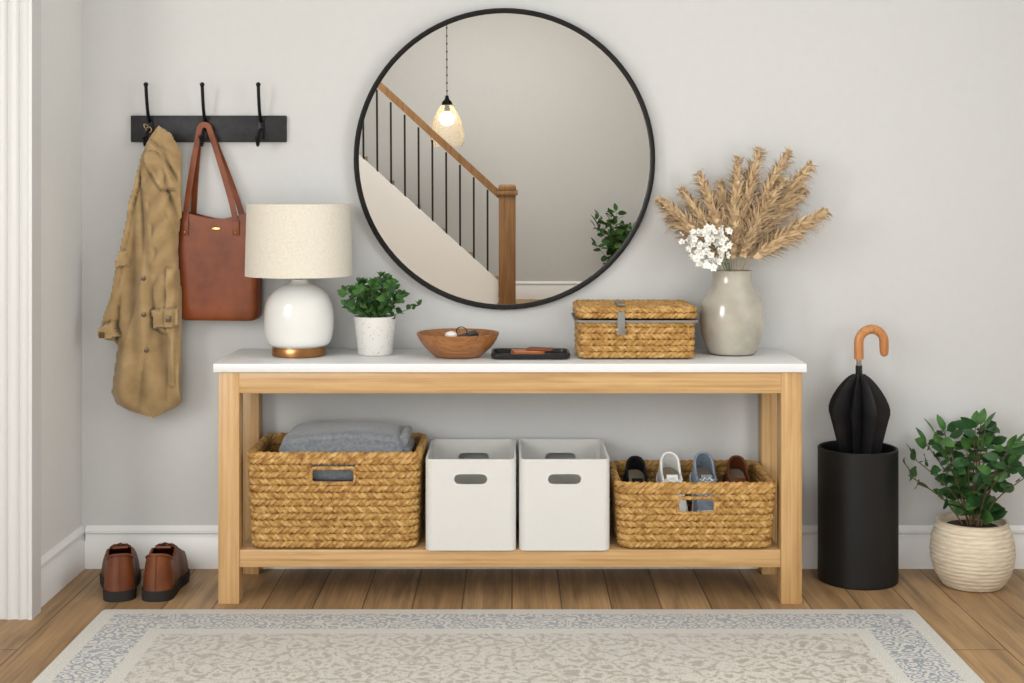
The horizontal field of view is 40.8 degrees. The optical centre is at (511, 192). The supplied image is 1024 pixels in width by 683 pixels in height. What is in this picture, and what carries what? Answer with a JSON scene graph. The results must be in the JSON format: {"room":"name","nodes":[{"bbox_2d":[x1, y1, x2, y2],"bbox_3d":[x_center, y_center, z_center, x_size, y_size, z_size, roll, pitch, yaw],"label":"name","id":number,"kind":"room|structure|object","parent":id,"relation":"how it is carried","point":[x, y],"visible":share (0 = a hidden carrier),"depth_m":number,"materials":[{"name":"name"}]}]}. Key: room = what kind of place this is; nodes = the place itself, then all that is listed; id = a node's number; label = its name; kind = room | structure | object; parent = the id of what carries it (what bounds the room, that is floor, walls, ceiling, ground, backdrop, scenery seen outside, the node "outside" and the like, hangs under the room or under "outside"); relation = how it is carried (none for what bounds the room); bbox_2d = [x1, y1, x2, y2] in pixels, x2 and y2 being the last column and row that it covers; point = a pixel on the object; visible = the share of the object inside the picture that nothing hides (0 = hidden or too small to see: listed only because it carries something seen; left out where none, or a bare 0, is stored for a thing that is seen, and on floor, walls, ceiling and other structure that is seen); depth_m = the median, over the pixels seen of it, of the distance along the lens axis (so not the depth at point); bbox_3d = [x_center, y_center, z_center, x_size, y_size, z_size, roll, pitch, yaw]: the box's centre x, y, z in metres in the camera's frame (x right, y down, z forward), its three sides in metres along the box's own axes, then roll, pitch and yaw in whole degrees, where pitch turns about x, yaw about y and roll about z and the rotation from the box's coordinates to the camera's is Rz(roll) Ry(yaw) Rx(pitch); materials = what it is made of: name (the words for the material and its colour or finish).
{"room":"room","nodes":[
{"label":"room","id":0,"kind":"room"},
{"bbox_2d":[41,0,81,555],"bbox_3d":[-1.555,-0.011,4.480,0.150,2.600,0.500,0,0,0],"label":"wall","id":1,"kind":"structure","parent":0,"point":[61,20],"depth_m":4.50,"materials":[{"name":"paint"}]},
{"bbox_2d":[41,525,84,606],"bbox_3d":[-1.472,1.216,4.480,0.016,0.146,0.500,0,0,0],"label":"baseboard","id":2,"kind":"structure","parent":1,"relation":"attached to","point":[65,561],"depth_m":4.49,"materials":[{"name":"white paint"}]},
{"bbox_2d":[0,569,1023,682],"bbox_3d":[-0.350,1.339,1.455,5.600,0.100,6.850,0,0,0],"label":"floor","id":3,"kind":"structure","parent":0,"point":[985,629],"depth_m":4.38,"materials":[{"name":"brown wood"}]},
{"bbox_2d":[100,542,189,602],"bbox_3d":[-1.215,1.214,4.478,0.292,0.150,0.303,0,0,0],"label":"shoes","id":4,"kind":"object","parent":3,"relation":"on","point":[166,571],"visible":1,"depth_m":4.35,"materials":[{"name":"brown leather"}]},
{"bbox_2d":[32,609,984,682],"bbox_3d":[-0.010,1.282,3.359,2.490,0.012,1.720,0,0,0],"label":"area rug","id":5,"kind":"object","parent":3,"relation":"on","point":[119,645],"visible":1,"depth_m":3.89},
{"bbox_2d":[213,349,806,603],"bbox_3d":[-0.006,0.911,4.509,1.858,0.755,0.418,0,0,0],"label":"console table","id":6,"kind":"object","parent":3,"relation":"on","point":[244,375],"visible":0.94,"depth_m":4.31,"materials":[{"name":"brown wood"}]},
{"bbox_2d":[245,203,352,357],"bbox_3d":[-0.700,0.284,4.520,0.351,0.497,0.351,0,0,0],"label":"table lamp","id":7,"kind":"object","parent":6,"relation":"on","point":[296,242],"visible":1,"depth_m":4.41,"materials":[{"name":"white ceramic"}]},
{"bbox_2d":[247,432,426,547],"bbox_3d":[-0.561,0.963,4.483,0.557,0.306,0.371,0,0,0],"label":"wicker basket","id":8,"kind":"object","parent":6,"relation":"on","point":[384,508],"visible":0.92,"depth_m":4.31,"materials":[{"name":"brown wicker"}]},
{"bbox_2d":[279,422,414,484],"bbox_3d":[-0.538,0.925,4.496,0.426,0.330,0.276,0,0,0],"label":"folded blanket","id":9,"kind":"object","parent":8,"relation":"in","point":[332,437],"visible":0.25,"depth_m":4.37,"materials":[{"name":"grey fabric"}]},
{"bbox_2d":[337,271,421,355],"bbox_3d":[-0.432,0.398,4.546,0.271,0.270,0.282,0,0,0],"label":"potted plant","id":10,"kind":"object","parent":6,"relation":"on","point":[374,328],"visible":1,"depth_m":4.50,"materials":[{"name":"green plant"}]},
{"bbox_2d":[416,328,499,358],"bbox_3d":[-0.176,0.493,4.483,0.271,0.079,0.271,0,0,0],"label":"wooden bowl","id":11,"kind":"object","parent":6,"relation":"on","point":[435,341],"visible":0.97,"depth_m":4.39,"materials":[{"name":"brown wood"}]},
{"bbox_2d":[445,326,478,336],"bbox_3d":[-0.180,0.464,4.479,0.156,0.057,0.110,0,0,0],"label":"keys","id":12,"kind":"object","parent":11,"relation":"in","point":[453,333],"visible":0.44,"depth_m":4.48,"materials":[{"name":"black metal"}]},
{"bbox_2d":[426,439,515,550],"bbox_3d":[-0.130,0.976,4.482,0.284,0.285,0.360,0,0,0],"label":"storage bin","id":13,"kind":"object","parent":6,"relation":"on","point":[471,503],"visible":1,"depth_m":4.30,"materials":[{"name":"white fabric"}]},
{"bbox_2d":[491,348,569,358],"bbox_3d":[0.060,0.524,4.477,0.254,0.018,0.170,0,0,0],"label":"tray","id":14,"kind":"object","parent":6,"relation":"on","point":[497,353],"visible":0.89,"depth_m":4.39,"materials":[{"name":"black paint"}]},
{"bbox_2d":[510,347,554,353],"bbox_3d":[0.067,0.514,4.481,0.145,0.022,0.086,0,0,0],"label":"wallet","id":15,"kind":"object","parent":14,"relation":"on","point":[530,350],"visible":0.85,"depth_m":4.45,"materials":[{"name":"brown leather"}]},
{"bbox_2d":[519,439,608,550],"bbox_3d":[0.165,0.976,4.482,0.284,0.285,0.360,0,0,0],"label":"storage bin","id":16,"kind":"object","parent":6,"relation":"on","point":[564,503],"visible":1,"depth_m":4.30,"materials":[{"name":"white fabric"}]},
{"bbox_2d":[572,299,697,357],"bbox_3d":[0.400,0.443,4.537,0.396,0.175,0.310,0,0,0],"label":"wicker box","id":17,"kind":"object","parent":6,"relation":"on","point":[603,328],"visible":1,"depth_m":4.40,"materials":[{"name":"brown wicker"}]},
{"bbox_2d":[609,459,775,547],"bbox_3d":[0.578,1.010,4.488,0.516,0.212,0.381,0,0,0],"label":"wicker basket","id":18,"kind":"object","parent":6,"relation":"on","point":[644,514],"visible":0.92,"depth_m":4.31,"materials":[{"name":"brown wicker"}]},
{"bbox_2d":[622,456,647,482],"bbox_3d":[0.410,0.987,4.511,0.106,0.226,0.253,0,0,0],"label":"loafer","id":19,"kind":"object","parent":18,"relation":"in","point":[635,471],"visible":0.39,"depth_m":4.59,"materials":[{"name":"black leather"}]},
{"bbox_2d":[656,451,687,511],"bbox_3d":[0.522,0.979,4.507,0.106,0.241,0.263,0,0,0],"label":"sneaker","id":20,"kind":"object","parent":18,"relation":"in","point":[669,470],"visible":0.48,"depth_m":4.56,"materials":[{"name":"white rubber"}]},
{"bbox_2d":[689,451,716,514],"bbox_3d":[0.634,0.979,4.507,0.106,0.241,0.263,0,0,0],"label":"sneaker","id":21,"kind":"object","parent":18,"relation":"in","point":[703,470],"visible":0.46,"depth_m":4.53,"materials":[{"name":"blue fabric"}]},
{"bbox_2d":[723,455,750,482],"bbox_3d":[0.746,0.986,4.511,0.106,0.227,0.254,0,0,0],"label":"loafer","id":22,"kind":"object","parent":18,"relation":"in","point":[737,468],"visible":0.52,"depth_m":4.58,"materials":[{"name":"brown leather"}]},
{"bbox_2d":[700,269,764,355],"bbox_3d":[0.730,0.395,4.560,0.213,0.276,0.213,0,0,0],"label":"ceramic vase","id":23,"kind":"object","parent":6,"relation":"on","point":[732,315],"visible":0.98,"depth_m":4.48,"materials":[{"name":"ceramic"}]},
{"bbox_2d":[678,223,732,270],"bbox_3d":[0.652,0.295,4.465,0.209,0.393,0.089,0,0,-16],"label":"flowers","id":24,"kind":"object","parent":23,"relation":"in","point":[716,237],"visible":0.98,"depth_m":4.45,"materials":[{"name":"white plant"}]},
{"bbox_2d":[652,145,833,270],"bbox_3d":[0.762,0.169,4.558,0.604,0.666,0.214,0,0,0],"label":"pampas grass","id":25,"kind":"object","parent":23,"relation":"in","point":[752,234],"depth_m":4.55,"materials":[{"name":"brown plant"}]},
{"bbox_2d":[818,440,898,589],"bbox_3d":[1.153,1.068,4.585,0.262,0.442,0.262,0,0,0],"label":"umbrella stand","id":26,"kind":"object","parent":3,"relation":"on","point":[858,494],"depth_m":4.47,"materials":[{"name":"black metal"}]},
{"bbox_2d":[829,325,889,453],"bbox_3d":[1.152,0.847,4.564,0.188,0.820,0.188,0,0,-42],"label":"umbrella","id":27,"kind":"object","parent":26,"relation":"in","point":[859,411],"visible":0.62,"depth_m":4.53,"materials":[{"name":"black fabric"}]},
{"bbox_2d":[903,408,1023,591],"bbox_3d":[1.495,1.005,4.510,0.395,0.568,0.410,0,0,0],"label":"potted plant","id":28,"kind":"object","parent":3,"relation":"on","point":[972,547],"visible":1,"depth_m":4.47,"materials":[{"name":"green plant"}]},
{"bbox_2d":[82,0,1023,538],"bbox_3d":[0.410,-0.011,4.805,4.080,2.600,0.150,0,0,0],"label":"wall","id":29,"kind":"structure","parent":0,"point":[910,113],"depth_m":4.73,"materials":[{"name":"paint"}]},
{"bbox_2d":[131,82,286,146],"bbox_3d":[-1.040,-0.266,4.676,0.533,0.219,0.106,0,0,0],"label":"coat rack","id":30,"kind":"object","parent":29,"relation":"attached to","point":[259,128],"visible":1,"depth_m":4.71,"materials":[{"name":"black metal"}]},
{"bbox_2d":[98,124,181,417],"bbox_3d":[-1.244,0.262,4.637,0.267,0.989,0.184,0,0,0],"label":"coat","id":31,"kind":"object","parent":30,"relation":"hanging from","point":[142,316],"visible":1,"depth_m":4.59,"materials":[{"name":"brown fabric"}]},
{"bbox_2d":[178,122,261,320],"bbox_3d":[-0.993,0.094,4.675,0.281,0.674,0.100,0,0,7],"label":"tote bag","id":32,"kind":"object","parent":30,"relation":"hanging from","point":[214,284],"visible":0.81,"depth_m":4.64,"materials":[{"name":"brown leather"}]},
{"bbox_2d":[354,8,654,309],"bbox_3d":[-0.026,-0.115,4.698,1.028,1.028,0.064,0,0,0],"label":"round wall mirror","id":33,"kind":"object","parent":29,"relation":"attached to","point":[504,158],"visible":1,"depth_m":4.69,"materials":[{"name":"clear glass"}]},
{"bbox_2d":[85,525,1023,568],"bbox_3d":[0.418,1.216,4.721,3.764,0.146,0.016,0,0,0],"label":"baseboard","id":34,"kind":"structure","parent":29,"relation":"attached to","point":[199,543],"depth_m":4.71,"materials":[{"name":"white paint"}]},
{"bbox_3d":[-2.315,-0.011,4.305,1.370,2.600,0.150,0,0,0],"label":"wall","id":35,"kind":"structure","parent":0,"visible":0},
{"bbox_2d":[0,0,40,619],"bbox_3d":[-2.060,0.214,4.264,1.222,2.150,0.229,0,0,0],"label":"door frame","id":36,"kind":"structure","parent":35,"relation":"in","point":[20,20],"depth_m":4.16,"materials":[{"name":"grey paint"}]}
]}

